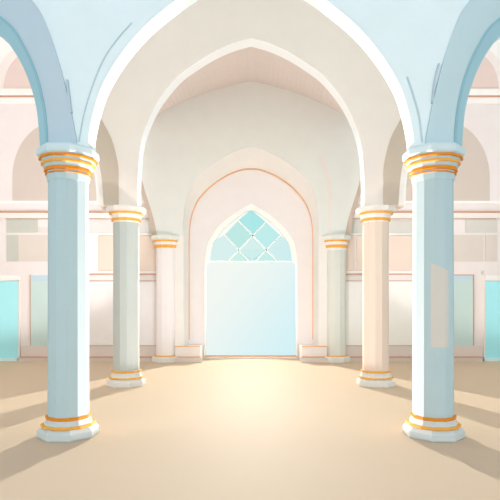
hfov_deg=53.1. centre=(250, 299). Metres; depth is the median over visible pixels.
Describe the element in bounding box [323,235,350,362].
column
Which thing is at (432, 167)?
column
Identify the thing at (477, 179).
wall
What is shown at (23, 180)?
wall
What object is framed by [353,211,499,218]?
trim
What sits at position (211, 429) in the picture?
floor
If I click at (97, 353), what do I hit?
baseboard
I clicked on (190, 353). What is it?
plinth
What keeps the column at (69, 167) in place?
on the floor
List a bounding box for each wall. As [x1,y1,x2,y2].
[0,37,155,345]
[141,81,360,345]
[189,170,312,343]
[346,38,499,356]
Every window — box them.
[0,275,20,360]
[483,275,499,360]
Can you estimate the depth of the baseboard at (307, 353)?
12.87 m
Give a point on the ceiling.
(250, 63)
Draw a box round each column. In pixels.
[36,142,98,442]
[105,205,146,387]
[151,235,178,362]
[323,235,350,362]
[355,205,395,387]
[402,142,464,442]
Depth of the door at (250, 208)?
13.69 m
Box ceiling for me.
[156,47,344,116]
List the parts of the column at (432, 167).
moulding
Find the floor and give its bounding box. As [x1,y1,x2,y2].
[0,358,499,499]
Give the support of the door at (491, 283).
in the wall at (477, 179)
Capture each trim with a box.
[0,211,148,218]
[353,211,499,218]
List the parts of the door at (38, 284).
frame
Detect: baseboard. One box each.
[19,345,155,361]
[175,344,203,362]
[298,344,326,362]
[346,345,482,361]
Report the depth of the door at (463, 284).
13.12 m
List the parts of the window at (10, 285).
sill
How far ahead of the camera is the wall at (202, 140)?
12.95 m
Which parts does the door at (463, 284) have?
frame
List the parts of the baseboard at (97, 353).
skirting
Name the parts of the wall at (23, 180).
panel, panel, panel, panel, panel, panel, panel, panel rail, panel rail, panel, panel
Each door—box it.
[30,275,47,345]
[204,204,297,358]
[454,275,473,345]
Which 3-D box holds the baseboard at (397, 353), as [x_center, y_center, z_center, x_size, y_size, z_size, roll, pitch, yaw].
[4.011,1.407,13.055,3.998,0.447,0.230,0,0,0]
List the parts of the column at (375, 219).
moulding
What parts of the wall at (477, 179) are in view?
panel, panel rail, panel, panel rail, panel, panel, panel, panel, panel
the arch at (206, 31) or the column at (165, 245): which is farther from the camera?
the column at (165, 245)
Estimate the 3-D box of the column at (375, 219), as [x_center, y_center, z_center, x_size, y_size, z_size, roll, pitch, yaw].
[2.345,-0.065,9.410,0.702,3.330,0.702,0,0,0]
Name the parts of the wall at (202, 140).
slender moulding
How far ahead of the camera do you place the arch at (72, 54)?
5.79 m
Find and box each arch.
[0,0,499,149]
[94,0,407,209]
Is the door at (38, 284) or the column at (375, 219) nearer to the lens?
the column at (375, 219)
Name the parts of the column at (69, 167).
moulding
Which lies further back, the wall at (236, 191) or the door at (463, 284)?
the wall at (236, 191)
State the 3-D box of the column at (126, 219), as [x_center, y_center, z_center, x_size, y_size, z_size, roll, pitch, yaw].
[-2.345,-0.065,9.410,0.702,3.330,0.702,0,0,0]
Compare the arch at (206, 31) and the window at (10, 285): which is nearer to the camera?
the arch at (206, 31)
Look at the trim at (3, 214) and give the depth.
13.10 m
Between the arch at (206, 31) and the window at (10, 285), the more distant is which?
the window at (10, 285)
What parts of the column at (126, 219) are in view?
moulding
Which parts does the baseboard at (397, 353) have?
skirting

